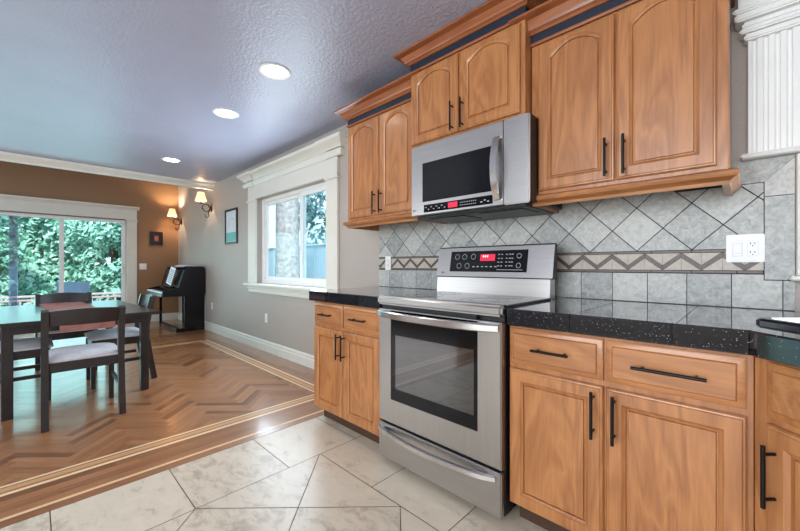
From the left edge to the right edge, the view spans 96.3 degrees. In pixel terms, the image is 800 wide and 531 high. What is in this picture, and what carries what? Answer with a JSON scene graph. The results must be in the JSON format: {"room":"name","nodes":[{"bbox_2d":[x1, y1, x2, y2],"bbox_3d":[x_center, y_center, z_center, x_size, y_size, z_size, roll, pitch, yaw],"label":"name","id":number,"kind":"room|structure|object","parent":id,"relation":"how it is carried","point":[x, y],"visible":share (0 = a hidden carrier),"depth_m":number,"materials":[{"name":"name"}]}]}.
{"room":"kitchen","nodes":[
{"label":"kitchen","id":0,"kind":"room"},
{"bbox_2d":[0,161,177,313],"bbox_3d":[-6.525,-0.360,5.439,0.140,3.120,5.500,0,0,44],"label":"wall","id":1,"kind":"structure","parent":0,"point":[154,200],"depth_m":6.80,"materials":[{"name":"paint"}]},
{"bbox_2d":[0,213,124,305],"bbox_3d":[-6.270,0.110,5.504,0.065,1.860,3.250,0,0,44],"label":"vertical blind","id":2,"kind":"object","parent":1,"relation":"attached to","point":[13,218],"visible":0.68,"depth_m":5.66,"materials":[{"name":"white plastic"}]},
{"bbox_2d":[0,194,139,323],"bbox_3d":[-6.327,-0.005,5.550,0.190,2.210,3.735,0,0,44],"label":"door","id":3,"kind":"structure","parent":1,"relation":"in","point":[7,202],"depth_m":6.39,"materials":[{"name":"white paint"}]},
{"bbox_2d":[0,151,213,189],"bbox_3d":[-5.009,-1.300,3.965,0.090,0.096,5.500,0,0,44],"label":"trim","id":4,"kind":"structure","parent":1,"relation":"attached to","point":[4,156],"depth_m":4.87,"materials":[{"name":"white paint"}]},
{"bbox_2d":[139,264,146,269],"bbox_3d":[-4.972,0.020,6.927,0.012,0.117,0.117,0,0,44],"label":"wall plate","id":5,"kind":"object","parent":1,"relation":"attached to","point":[141,266],"visible":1,"depth_m":6.93,"materials":[{"name":"white plastic"}]},
{"bbox_2d":[150,232,162,245],"bbox_3d":[-4.817,-0.532,7.080,0.019,0.265,0.215,0,0,44],"label":"picture frame","id":6,"kind":"object","parent":1,"relation":"attached to","point":[156,238],"visible":1,"depth_m":7.08,"materials":[{"name":"black wood"}]},
{"bbox_2d":[150,312,176,321],"bbox_3d":[-6.476,1.031,5.377,0.018,0.138,5.480,0,0,44],"label":"baseboard","id":7,"kind":"structure","parent":1,"relation":"attached to","point":[166,316],"depth_m":7.18,"materials":[{"name":"white paint"}]},
{"bbox_2d":[0,0,488,183],"bbox_3d":[-2.991,-1.695,2.002,9.920,0.690,5.700,0,0,44],"label":"ceiling","id":8,"kind":"structure","parent":0,"point":[130,85],"depth_m":2.50,"materials":[{"name":"white paint"}]},
{"bbox_2d":[161,157,180,162],"bbox_3d":[-2.921,-1.346,4.570,0.216,0.006,0.216,0,0,44],"label":"recessed light","id":9,"kind":"object","parent":8,"relation":"in","point":[168,159],"visible":1,"depth_m":4.55,"materials":[{"name":"white"}]},
{"bbox_2d":[212,108,238,118],"bbox_3d":[-1.544,-1.346,3.175,0.216,0.006,0.216,0,0,44],"label":"recessed light","id":10,"kind":"object","parent":8,"relation":"in","point":[221,112],"visible":1,"depth_m":3.17,"materials":[{"name":"white"}]},
{"bbox_2d":[258,63,290,79],"bbox_3d":[-0.869,-1.346,2.491,0.216,0.006,0.216,0,0,44],"label":"recessed light","id":11,"kind":"object","parent":8,"relation":"in","point":[274,71],"visible":1,"depth_m":2.48,"materials":[{"name":"white plastic"}]},
{"bbox_2d":[0,319,547,530],"bbox_3d":[-2.991,1.150,2.002,9.720,0.100,5.500,0,0,44],"label":"floor","id":12,"kind":"structure","parent":0,"point":[228,434],"depth_m":2.03,"materials":[{"name":"tile"}]},
{"bbox_2d":[0,337,53,400],"bbox_3d":[-3.167,0.700,2.890,0.449,0.807,0.520,0,0,44],"label":"dining chair","id":13,"kind":"object","parent":12,"relation":"on","point":[24,348],"visible":0.49,"depth_m":2.85,"materials":[{"name":"brown wood"}]},
{"bbox_2d":[35,292,97,370],"bbox_3d":[-3.502,0.700,3.766,0.520,0.807,0.449,0,0,41],"label":"dining chair","id":14,"kind":"object","parent":12,"relation":"on","point":[63,297],"visible":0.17,"depth_m":3.79,"materials":[{"name":"brown wood"}]},
{"bbox_2d":[0,300,159,420],"bbox_3d":[-3.034,0.750,3.292,1.560,0.699,1.000,0,0,41],"label":"dining table","id":15,"kind":"object","parent":12,"relation":"on","point":[21,319],"visible":0.75,"depth_m":2.86,"materials":[{"name":"brown wood"}]},
{"bbox_2d":[39,302,93,310],"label":"table runner","id":16,"kind":"object","parent":15,"relation":"on","point":[61,306],"depth_m":3.47,"materials":[{"name":"red fabric"}]},
{"bbox_2d":[60,321,114,332],"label":"table runner","id":17,"kind":"object","parent":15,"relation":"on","point":[68,328],"depth_m":2.78,"materials":[{"name":"red fabric"}]},
{"bbox_2d":[40,305,125,432],"bbox_3d":[-2.370,0.700,2.675,0.520,0.807,0.449,0,0,44],"label":"dining chair","id":18,"kind":"object","parent":12,"relation":"on","point":[68,358],"visible":1,"depth_m":2.55,"materials":[{"name":"brown wood"}]},
{"bbox_2d":[84,294,156,389],"bbox_3d":[-2.707,0.700,3.485,0.449,0.807,0.520,0,0,44],"label":"dining chair","id":19,"kind":"object","parent":12,"relation":"on","point":[131,333],"visible":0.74,"depth_m":3.40,"materials":[{"name":"brown wood"}]},
{"bbox_2d":[146,266,204,332],"bbox_3d":[-3.994,0.557,6.335,1.160,1.079,0.625,0,0,44],"label":"upright piano","id":20,"kind":"object","parent":12,"relation":"on","point":[188,283],"visible":1,"depth_m":6.05,"materials":[{"name":"black wood"}]},
{"bbox_2d":[166,267,175,285],"bbox_3d":[-3.955,0.178,6.181,0.369,0.323,0.083,0,0,44],"label":"sheet music","id":21,"kind":"object","parent":20,"relation":"on","point":[172,269],"visible":1,"depth_m":6.19,"materials":[{"name":"white paper"}]},
{"bbox_2d":[314,301,381,443],"bbox_3d":[-0.140,0.675,2.542,0.722,0.846,0.726,0,0,44],"label":"base cabinet","id":22,"kind":"object","parent":12,"relation":"on","point":[346,337],"visible":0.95,"depth_m":2.28,"materials":[{"name":"brown wood"}]},
{"bbox_2d":[309,286,436,308],"bbox_3d":[-0.147,0.215,2.568,0.767,0.070,0.699,0,0,44],"label":"countertop","id":23,"kind":"structure","parent":22,"relation":"on","point":[367,297],"depth_m":2.39,"materials":[{"name":"stone"}]},
{"bbox_2d":[377,243,556,518],"bbox_3d":[0.372,0.489,1.984,0.768,1.219,0.777,0,0,44],"label":"range","id":24,"kind":"object","parent":12,"relation":"on","point":[444,353],"visible":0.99,"depth_m":1.74,"materials":[{"name":"silver metal"}]},
{"bbox_2d":[377,305,503,470],"bbox_3d":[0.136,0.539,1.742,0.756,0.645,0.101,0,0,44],"label":"oven","id":25,"kind":"object","parent":24,"relation":"in","point":[441,370],"depth_m":1.69,"materials":[{"name":"silver metal"}]},
{"bbox_2d":[378,291,550,316],"bbox_3d":[0.328,0.192,1.939,0.768,0.048,0.532,0,0,44],"label":"cooktop","id":26,"kind":"object","parent":24,"relation":"in","point":[451,303],"depth_m":1.79,"materials":[{"name":"metal"}]},
{"bbox_2d":[510,325,753,530],"bbox_3d":[0.946,0.675,1.486,0.740,0.846,0.726,0,0,44],"label":"base cabinet","id":27,"kind":"object","parent":12,"relation":"on","point":[607,434],"visible":0.98,"depth_m":1.21,"materials":[{"name":"brown wood"}]},
{"bbox_2d":[754,357,799,530],"bbox_3d":[1.490,0.675,0.577,1.304,0.846,1.271,0,0,44],"label":"base cabinet","id":28,"kind":"object","parent":12,"relation":"on","point":[776,385],"visible":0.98,"depth_m":0.94,"materials":[{"name":"brown wood"}]},
{"bbox_2d":[507,298,799,367],"bbox_3d":[1.211,0.215,0.821,2.044,0.070,1.311,0,0,44],"label":"countertop","id":29,"kind":"structure","parent":28,"relation":"on","point":[721,329],"depth_m":1.22,"materials":[{"name":"stone"}]},
{"bbox_2d":[756,317,799,329],"bbox_3d":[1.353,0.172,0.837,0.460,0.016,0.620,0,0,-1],"label":"sink","id":30,"kind":"object","parent":29,"relation":"in","point":[789,322],"visible":1,"depth_m":1.09,"materials":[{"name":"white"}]},
{"bbox_2d":[178,0,799,354],"bbox_3d":[-0.975,-0.360,3.975,9.860,3.120,0.140,0,0,44],"label":"wall","id":31,"kind":"structure","parent":0,"point":[201,239],"depth_m":4.80,"materials":[{"name":"beige paint"}]},
{"bbox_2d":[167,209,181,229],"bbox_3d":[-4.475,-0.910,7.102,0.179,0.413,0.255,0,0,44],"label":"wall sconce","id":32,"kind":"object","parent":31,"relation":"attached to","point":[172,213],"visible":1,"depth_m":7.07,"materials":[{"name":"beige fabric"}]},
{"bbox_2d":[195,192,212,217],"bbox_3d":[-3.242,-0.996,5.903,0.179,0.413,0.255,0,0,44],"label":"wall sconce","id":33,"kind":"object","parent":31,"relation":"attached to","point":[200,197],"visible":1,"depth_m":5.87,"materials":[{"name":"brown metal"}]},
{"bbox_2d":[225,207,237,244],"bbox_3d":[-2.542,-0.588,5.386,0.465,0.525,0.019,0,0,44],"label":"picture frame","id":34,"kind":"object","parent":31,"relation":"attached to","point":[231,215],"visible":1,"depth_m":5.38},
{"bbox_2d":[226,218,235,241],"bbox_3d":[-2.540,-0.535,5.388,0.375,0.340,0.001,0,0,44],"label":"print","id":35,"kind":"object","parent":34,"relation":"attached to","point":[230,222],"depth_m":5.39},
{"bbox_2d":[177,312,313,368],"bbox_3d":[-2.364,1.031,5.215,6.137,0.138,0.018,0,0,44],"label":"baseboard","id":36,"kind":"structure","parent":31,"relation":"attached to","point":[296,356],"depth_m":4.60,"materials":[{"name":"white paint"}]},
{"bbox_2d":[236,131,347,298],"bbox_3d":[-1.332,-0.441,4.232,2.388,1.602,0.249,0,0,44],"label":"window","id":37,"kind":"structure","parent":31,"relation":"in","point":[317,161],"depth_m":4.11,"materials":[{"name":"white paint"}]},
{"bbox_2d":[333,68,446,230],"bbox_3d":[-0.065,-0.765,2.702,0.910,0.936,0.413,0,0,44],"label":"upper cabinet","id":38,"kind":"object","parent":31,"relation":"attached to","point":[379,121],"visible":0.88,"depth_m":2.57,"materials":[{"name":"brown wood"}]},
{"bbox_2d":[393,0,547,147],"bbox_3d":[0.454,-1.046,2.151,0.934,0.602,0.478,0,0,44],"label":"upper cabinet","id":39,"kind":"object","parent":31,"relation":"attached to","point":[476,72],"visible":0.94,"depth_m":1.97,"materials":[{"name":"brown wood"}]},
{"bbox_2d":[412,112,561,223],"bbox_3d":[0.474,-0.513,2.117,0.768,0.450,0.480,0,0,44],"label":"microwave oven","id":40,"kind":"object","parent":39,"relation":"attached to","point":[491,171],"visible":0.99,"depth_m":1.93,"materials":[{"name":"silver metal"}]},
{"bbox_2d":[379,154,794,310],"bbox_3d":[0.688,-0.130,2.251,2.416,0.618,0.011,0,0,44],"label":"tile backsplash","id":41,"kind":"structure","parent":31,"relation":"attached to","point":[669,247],"depth_m":1.72,"materials":[{"name":"tile"}]},
{"bbox_2d":[385,256,390,269],"bbox_3d":[-0.101,-0.020,3.002,0.070,0.115,0.010,0,0,44],"label":"wall plate","id":42,"kind":"object","parent":41,"relation":"attached to","point":[387,258],"visible":1,"depth_m":3.00,"materials":[{"name":"white plastic"}]},
{"bbox_2d":[726,234,764,261],"bbox_3d":[1.444,-0.072,1.499,0.117,0.117,0.012,0,0,44],"label":"wall plate","id":43,"kind":"object","parent":41,"relation":"attached to","point":[744,247],"visible":1,"depth_m":1.50,"materials":[{"name":"white plastic"}]},
{"bbox_2d":[732,241,742,255],"bbox_3d":[1.425,-0.072,1.512,0.033,0.066,0.005,0,0,44],"label":"rocker switch","id":44,"kind":"object","parent":43,"relation":"attached to","point":[737,246],"depth_m":1.51,"materials":[{"name":"white plastic"}]},
{"bbox_2d":[747,240,757,255],"bbox_3d":[1.459,-0.072,1.481,0.033,0.066,0.003,0,0,44],"label":"receptacle","id":45,"kind":"object","parent":43,"relation":"attached to","point":[752,245],"depth_m":1.48,"materials":[{"name":"white plastic"}]},
{"bbox_2d":[508,0,740,213],"bbox_3d":[1.018,-0.769,1.649,0.906,0.944,0.413,0,0,44],"label":"upper cabinet","id":46,"kind":"object","parent":31,"relation":"attached to","point":[630,97],"visible":1,"depth_m":1.51,"materials":[{"name":"brown wood"}]},
{"bbox_2d":[733,0,799,161],"bbox_3d":[1.863,-0.893,0.998,1.520,0.908,0.168,0,0,44],"label":"trim","id":47,"kind":"structure","parent":31,"relation":"attached to","point":[770,29],"depth_m":1.42,"materials":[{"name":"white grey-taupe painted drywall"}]},
{"bbox_2d":[789,153,799,280],"bbox_3d":[1.981,-0.220,1.044,1.155,0.560,0.180,0,0,44],"label":"window","id":48,"kind":"structure","parent":31,"relation":"in","point":[792,278],"depth_m":1.39,"materials":[{"name":"white paint"}]},
{"label":"outside","id":49,"kind":"structure","parent":0,"visible":0},
{"bbox_3d":[-7.139,1.875,9.871,36.000,0.350,60.000,0,0,44],"label":"floor","id":50,"kind":"structure","parent":49,"visible":0},
{"bbox_2d":[0,216,26,295],"bbox_3d":[-11.077,-0.125,9.009,2.338,4.062,2.352,0,0,44],"label":"tree","id":51,"kind":"object","parent":50,"relation":"on","point":[4,252],"visible":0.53,"depth_m":9.44,"materials":[{"name":"teal plant"}]},
{"bbox_2d":[0,215,108,305],"bbox_3d":[-12.479,-0.395,10.671,1.864,4.915,11.001,0,0,44],"label":"hedge","id":52,"kind":"object","parent":50,"relation":"on","point":[40,244],"visible":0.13,"depth_m":11.54,"materials":[{"name":"teal plant"}]},
{"bbox_2d":[0,285,120,306],"bbox_3d":[-8.140,1.218,8.973,1.052,1.383,5.088,0,0,44],"label":"shrub","id":53,"kind":"object","parent":50,"relation":"on","point":[115,289],"visible":0.06,"depth_m":8.62,"materials":[{"name":"teal plant"}]},
{"bbox_2d":[51,219,120,300],"bbox_3d":[-8.800,-0.257,11.042,2.506,4.325,2.431,0,0,-6],"label":"tree","id":54,"kind":"object","parent":50,"relation":"on","point":[109,239],"visible":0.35,"depth_m":10.52,"materials":[{"name":"teal plant"}]},
{"bbox_2d":[275,199,298,277],"bbox_3d":[-2.480,-1.673,7.744,2.826,6.754,2.760,0,0,44],"label":"fir tree","id":55,"kind":"object","parent":50,"relation":"on","point":[287,213],"visible":0.02,"depth_m":7.36,"materials":[{"name":"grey plant"}]},
{"bbox_2d":[269,243,325,278],"bbox_3d":[-0.801,0.500,9.902,13.045,2.400,0.160,0,0,44],"label":"fence","id":56,"kind":"object","parent":50,"relation":"on","point":[315,253],"visible":0.06,"depth_m":11.85,"materials":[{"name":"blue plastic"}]},
{"bbox_2d":[299,191,325,244],"bbox_3d":[-2.529,-1.554,14.420,6.394,6.518,3.642,0,0,44],"label":"tree","id":57,"kind":"object","parent":50,"relation":"on","point":[315,221],"visible":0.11,"depth_m":14.03,"materials":[{"name":"green plant"}]},
{"bbox_3d":[-7.430,1.550,6.664,2.855,0.700,6.994,0,0,44],"label":"deck","id":58,"kind":"object","parent":50,"relation":"on","visible":0},
{"bbox_2d":[0,292,120,306],"bbox_3d":[-8.271,1.132,7.416,0.120,0.964,6.900,0,0,44],"label":"deck railing","id":59,"kind":"object","parent":58,"relation":"on","point":[30,296],"visible":0.09,"depth_m":8.41,"materials":[{"name":"white wood"}]},
{"bbox_2d":[56,281,89,292],"bbox_3d":[-6.216,0.758,6.804,0.480,0.882,0.580,0,0,-41],"label":"patio chair","id":60,"kind":"object","parent":58,"relation":"on","point":[84,287],"visible":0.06,"depth_m":7.01,"materials":[{"name":"blue fabric"}]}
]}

